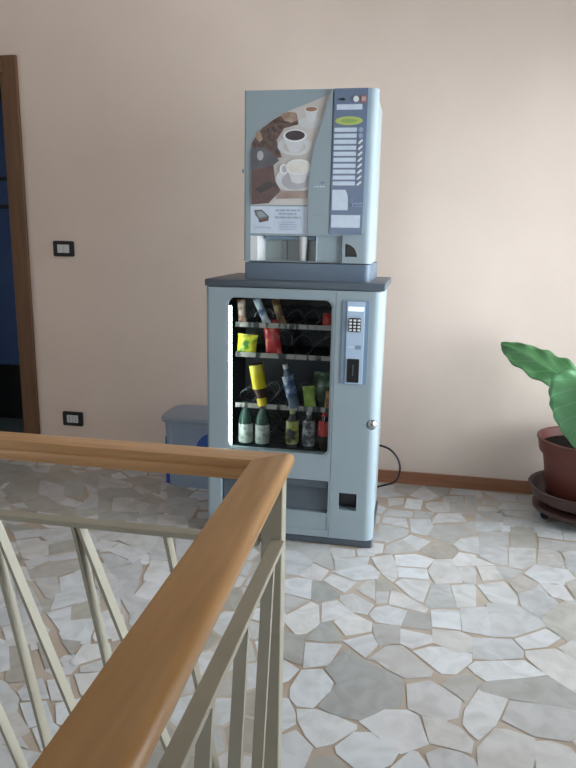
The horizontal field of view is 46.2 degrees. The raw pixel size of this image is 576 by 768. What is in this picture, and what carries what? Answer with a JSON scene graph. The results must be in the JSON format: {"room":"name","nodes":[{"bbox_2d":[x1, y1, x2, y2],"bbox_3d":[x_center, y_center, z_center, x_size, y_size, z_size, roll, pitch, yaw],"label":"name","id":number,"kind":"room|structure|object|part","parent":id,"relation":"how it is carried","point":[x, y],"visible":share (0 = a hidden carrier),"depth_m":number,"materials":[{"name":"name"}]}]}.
{"room":"stair landing","nodes":[
{"label":"stair landing","id":0,"kind":"room"},
{"bbox_2d":[0,0,575,480],"bbox_3d":[-0.479,-0.987,3.595,5.550,2.950,0.120,3,12,10],"label":"wall","id":1,"kind":"structure","parent":0,"point":[132,112],"depth_m":3.44,"materials":[{"name":"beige paint"}]},
{"bbox_2d":[0,55,39,433],"bbox_3d":[-1.906,-0.698,3.931,0.957,2.192,0.145,3,12,10],"label":"door frame","id":2,"kind":"structure","parent":1,"relation":"in","point":[9,82],"depth_m":3.75,"materials":[{"name":"brown wood"}]},
{"bbox_2d":[0,100,22,418],"bbox_3d":[-1.942,-0.817,4.691,1.500,2.100,0.400,3,12,10],"label":"door","id":3,"kind":"structure","parent":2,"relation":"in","point":[10,380],"depth_m":4.55,"materials":[{"name":"blue laminate"}]},
{"bbox_3d":[-1.964,-1.569,4.337,1.480,0.460,0.020,3,12,10],"label":"door","id":4,"kind":"part","parent":3,"relation":"part of","materials":[{"name":"blue laminate"}]},
{"bbox_3d":[-1.969,-1.246,4.407,1.480,0.150,0.020,3,12,10],"label":"door","id":5,"kind":"part","parent":3,"relation":"part of","materials":[{"name":"blue laminate"}]},
{"bbox_3d":[-1.980,-0.646,4.537,1.480,1.030,0.020,3,12,10],"label":"door","id":6,"kind":"part","parent":3,"relation":"part of","materials":[{"name":"blue laminate"}]},
{"bbox_2d":[53,241,74,256],"bbox_3d":[-1.237,-0.746,3.727,0.122,0.084,0.012,3,12,10],"label":"light switch","id":7,"kind":"object","parent":1,"relation":"attached to","point":[60,248],"visible":1,"depth_m":3.72,"materials":[{"name":"black plastic"}]},
{"bbox_2d":[63,411,83,425],"bbox_3d":[-1.251,0.202,3.932,0.124,0.084,0.013,3,12,10],"label":"wall socket","id":8,"kind":"object","parent":1,"relation":"attached to","point":[70,418],"visible":1,"depth_m":3.93,"materials":[{"name":"black plastic"}]},
{"bbox_2d":[378,469,532,493],"bbox_3d":[0.321,0.484,3.681,3.641,0.068,0.014,3,12,10],"label":"baseboard","id":9,"kind":"structure","parent":1,"relation":"attached to","point":[415,478],"depth_m":3.57,"materials":[{"name":"brown wood"}]},
{"bbox_2d":[0,417,575,767],"bbox_3d":[-0.955,0.996,1.654,5.550,0.122,8.000,3,12,10],"label":"floor","id":10,"kind":"structure","parent":0,"point":[449,640],"depth_m":2.31,"materials":[{"name":"grey stone"}]},
{"bbox_2d":[0,431,294,767],"bbox_3d":[-1.956,0.671,0.665,3.702,0.901,2.053,3,12,10],"label":"stair railing","id":11,"kind":"object","parent":10,"relation":"on","point":[120,719],"visible":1,"depth_m":0.97,"materials":[{"name":"brown wood"}]},
{"bbox_3d":[-1.787,0.045,1.534,3.647,0.040,0.064,3,12,10],"label":"handrail","id":12,"kind":"part","parent":11,"relation":"part of","materials":[{"name":"brown wood"}]},
{"bbox_3d":[-0.032,0.587,1.300,0.038,0.863,0.038,3,12,10],"label":"post","id":13,"kind":"part","parent":11,"relation":"part of","materials":[{"name":"beige metal"}]},
{"bbox_2d":[161,404,207,488],"bbox_3d":[-0.438,0.328,3.590,0.420,0.383,0.305,3,12,10],"label":"waste bin","id":14,"kind":"object","parent":10,"relation":"on","point":[187,425],"visible":0.38,"depth_m":3.46,"materials":[{"name":"blue plastic"}]},
{"bbox_3d":[-0.609,0.390,3.592,0.055,0.253,0.100,3,12,10],"label":"trim","id":15,"kind":"part","parent":14,"relation":"part of","materials":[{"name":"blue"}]},
{"bbox_3d":[-0.435,0.159,3.553,0.420,0.037,0.305,3,12,10],"label":"lid","id":16,"kind":"part","parent":14,"relation":"part of","materials":[{"name":"grey plastic"}]},
{"bbox_2d":[205,273,390,547],"bbox_3d":[0.057,0.085,3.036,0.730,1.112,0.523,3,12,10],"label":"vending machine","id":17,"kind":"object","parent":10,"relation":"on","point":[331,493],"visible":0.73,"depth_m":2.83,"materials":[{"name":"grey metal"}]},
{"bbox_2d":[237,299,246,321],"bbox_3d":[-0.194,-0.305,2.860,0.046,0.108,0.027,3,12,10],"label":"bar","id":18,"kind":"object","parent":17,"relation":"on","point":[241,303],"visible":1,"depth_m":2.85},
{"bbox_2d":[238,401,252,444],"bbox_3d":[-0.185,0.169,2.969,0.065,0.185,0.065,3,12,10],"label":"water bottle","id":19,"kind":"object","parent":17,"relation":"on","point":[245,434],"visible":0.88,"depth_m":2.95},
{"bbox_2d":[237,333,257,351],"bbox_3d":[-0.174,-0.170,2.883,0.093,0.090,0.034,3,12,10],"label":"snack bag","id":20,"kind":"object","parent":17,"relation":"on","point":[248,343],"visible":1,"depth_m":2.87,"materials":[{"name":"yellow plastic"}]},
{"bbox_2d":[249,362,266,406],"bbox_3d":[-0.128,0.002,2.905,0.081,0.190,0.062,3,12,10],"label":"drink bottle","id":21,"kind":"object","parent":17,"relation":"on","point":[257,373],"visible":1,"depth_m":2.88,"materials":[{"name":"yellow plastic"}]},
{"bbox_2d":[253,298,270,322],"bbox_3d":[-0.111,-0.308,2.849,0.083,0.122,0.028,3,12,10],"label":"bar","id":22,"kind":"object","parent":17,"relation":"on","point":[258,303],"visible":0.94,"depth_m":2.84,"materials":[{"name":"white plastic"}]},
{"bbox_2d":[255,408,269,445],"bbox_3d":[-0.111,0.174,2.956,0.065,0.185,0.065,3,12,10],"label":"water bottle","id":23,"kind":"object","parent":17,"relation":"on","point":[262,422],"visible":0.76,"depth_m":2.94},
{"bbox_2d":[240,390,303,405],"bbox_3d":[0.025,0.074,3.055,0.448,0.006,0.330,3,12,10],"label":"coil","id":24,"kind":"object","parent":17,"relation":"attached to","point":[282,400],"depth_m":3.04,"materials":[{"name":"black metal"}]},
{"bbox_2d":[264,319,281,353],"bbox_3d":[-0.066,-0.197,2.860,0.090,0.157,0.036,3,12,10],"label":"snack bag","id":25,"kind":"object","parent":17,"relation":"on","point":[272,335],"visible":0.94,"depth_m":2.85,"materials":[{"name":"red plastic"}]},
{"bbox_2d":[272,299,286,323],"bbox_3d":[-0.038,-0.300,2.830,0.070,0.117,0.027,3,12,10],"label":"bar","id":26,"kind":"object","parent":17,"relation":"on","point":[276,303],"visible":0.98,"depth_m":2.82,"materials":[{"name":"brown plastic"}]},
{"bbox_2d":[235,424,326,451],"bbox_3d":[0.021,0.246,3.087,0.448,0.006,0.340,3,12,10],"label":"tray","id":27,"kind":"object","parent":17,"relation":"on","point":[277,441],"depth_m":3.00,"materials":[{"name":"black metal"}]},
{"bbox_2d":[247,316,322,324],"bbox_3d":[0.031,-0.268,2.981,0.448,0.006,0.330,3,12,10],"label":"shelf","id":28,"kind":"object","parent":17,"relation":"attached to","point":[297,320],"depth_m":2.99,"materials":[{"name":"grey metal"}]},
{"bbox_2d":[282,364,299,408],"bbox_3d":[0.012,0.010,2.883,0.080,0.192,0.050,3,12,10],"label":"drink bottle","id":29,"kind":"object","parent":17,"relation":"on","point":[288,378],"visible":1,"depth_m":2.87,"materials":[{"name":"blue plastic"}]},
{"bbox_2d":[286,410,298,447],"bbox_3d":[0.019,0.191,2.933,0.058,0.165,0.058,3,12,10],"label":"drink bottle","id":30,"kind":"object","parent":17,"relation":"on","point":[292,423],"visible":0.91,"depth_m":2.91,"materials":[{"name":"yellow plastic"}]},
{"bbox_2d":[256,344,330,355],"bbox_3d":[0.029,-0.143,3.008,0.448,0.006,0.330,3,12,10],"label":"shelf","id":31,"kind":"object","parent":17,"relation":"attached to","point":[303,349],"depth_m":3.01,"materials":[{"name":"grey metal"}]},
{"bbox_2d":[302,412,314,448],"bbox_3d":[0.090,0.195,2.920,0.056,0.165,0.056,3,12,10],"label":"drink bottle","id":32,"kind":"object","parent":17,"relation":"on","point":[308,427],"visible":0.93,"depth_m":2.90,"materials":[{"name":"silver metal"}]},
{"bbox_2d":[302,386,315,406],"bbox_3d":[0.091,0.057,2.876,0.065,0.104,0.027,3,12,10],"label":"snack bag","id":33,"kind":"object","parent":17,"relation":"on","point":[308,391],"visible":1,"depth_m":2.87,"materials":[{"name":"green plastic"}]},
{"bbox_2d":[242,88,381,281],"bbox_3d":[0.115,-0.813,2.851,0.528,0.721,0.454,3,12,10],"label":"coffee machine","id":34,"kind":"object","parent":17,"relation":"on","point":[312,169],"visible":1,"depth_m":2.64,"materials":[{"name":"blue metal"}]},
{"bbox_2d":[251,94,329,204],"bbox_3d":[0.006,-0.908,2.631,0.309,0.412,0.006,3,12,10],"label":"picture","id":35,"kind":"object","parent":34,"relation":"on","point":[290,133],"depth_m":2.63,"materials":[{"name":"multicoloured plastic"}]},
{"bbox_3d":[0.232,-0.849,2.595,0.132,0.534,0.012,3,12,10],"label":"selection panel","id":36,"kind":"part","parent":34,"relation":"part of","materials":[{"name":"plastic"}]},
{"bbox_2d":[345,244,356,256],"bbox_3d":[0.254,-0.533,2.697,0.049,0.050,0.002,3,12,10],"label":"coin return slot","id":37,"kind":"object","parent":34,"relation":"on","point":[350,251],"depth_m":2.70,"materials":[{"name":"black plastic"}]},
{"bbox_3d":[0.282,-1.068,2.532,0.026,0.026,0.001,3,12,10],"label":"button frame","id":38,"kind":"part","parent":34,"relation":"part of","materials":[{"name":"red plastic"}]},
{"bbox_2d":[313,371,329,407],"bbox_3d":[0.144,0.025,2.901,0.102,0.158,0.029,3,12,10],"label":"snack bag","id":39,"kind":"object","parent":17,"relation":"on","point":[321,382],"visible":0.64,"depth_m":2.89,"materials":[{"name":"green plastic"}]},
{"bbox_2d":[318,413,327,449],"bbox_3d":[0.156,0.202,2.909,0.056,0.160,0.056,3,12,10],"label":"drink bottle","id":40,"kind":"object","parent":17,"relation":"on","point":[323,422],"visible":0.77,"depth_m":2.89,"materials":[{"name":"red plastic"}]},
{"bbox_2d":[324,391,328,407],"bbox_3d":[0.171,0.071,2.859,0.028,0.086,0.028,9,15,32],"label":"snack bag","id":41,"kind":"object","parent":17,"relation":"on","point":[327,392],"visible":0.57,"depth_m":2.85,"materials":[{"name":"orange plastic"}]},
{"bbox_2d":[322,313,331,325],"bbox_3d":[0.164,-0.262,2.795,0.048,0.064,0.026,3,12,10],"label":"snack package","id":42,"kind":"object","parent":17,"relation":"on","point":[327,318],"visible":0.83,"depth_m":2.79},
{"bbox_2d":[340,493,356,506],"bbox_3d":[0.257,0.484,2.873,0.073,0.074,0.009,3,12,10],"label":"coin return slot","id":43,"kind":"object","parent":17,"relation":"on","point":[343,503],"depth_m":2.86,"materials":[{"name":"black plastic"}]},
{"bbox_3d":[0.259,-0.053,2.700,0.048,0.096,0.003,3,12,10],"label":"coin slot plate","id":44,"kind":"part","parent":17,"relation":"part of","materials":[{"name":"black plastic"}]},
{"bbox_3d":[0.265,-0.162,2.681,0.104,0.334,0.004,3,12,10],"label":"control panel","id":45,"kind":"part","parent":17,"relation":"part of","materials":[{"name":"blue metal"}]},
{"bbox_2d":[377,444,400,487],"bbox_3d":[0.363,0.424,3.397,0.389,0.304,0.124,8,14,28],"label":"power cord","id":46,"kind":"object","parent":17,"relation":"attached to","point":[383,446],"visible":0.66,"depth_m":3.35,"materials":[{"name":"black plastic"}]},
{"bbox_2d":[528,470,575,523],"bbox_3d":[1.381,0.558,3.198,0.480,0.164,0.480,3,12,10],"label":"caddy","id":47,"kind":"object","parent":10,"relation":"on","point":[560,509],"visible":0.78,"depth_m":3.10,"materials":[{"name":"black plastic"}]},
{"bbox_2d":[501,342,575,501],"bbox_3d":[1.310,0.193,3.113,0.593,0.711,0.448,1,12,0],"label":"potted plant","id":48,"kind":"object","parent":47,"relation":"on","point":[557,444],"visible":0.98,"depth_m":3.09,"materials":[{"name":"green plant"}]},
{"bbox_3d":[1.384,0.396,3.163,0.438,0.296,0.438,3,12,10],"label":"pot","id":49,"kind":"part","parent":48,"relation":"part of","materials":[{"name":"brown plastic"}]}
]}

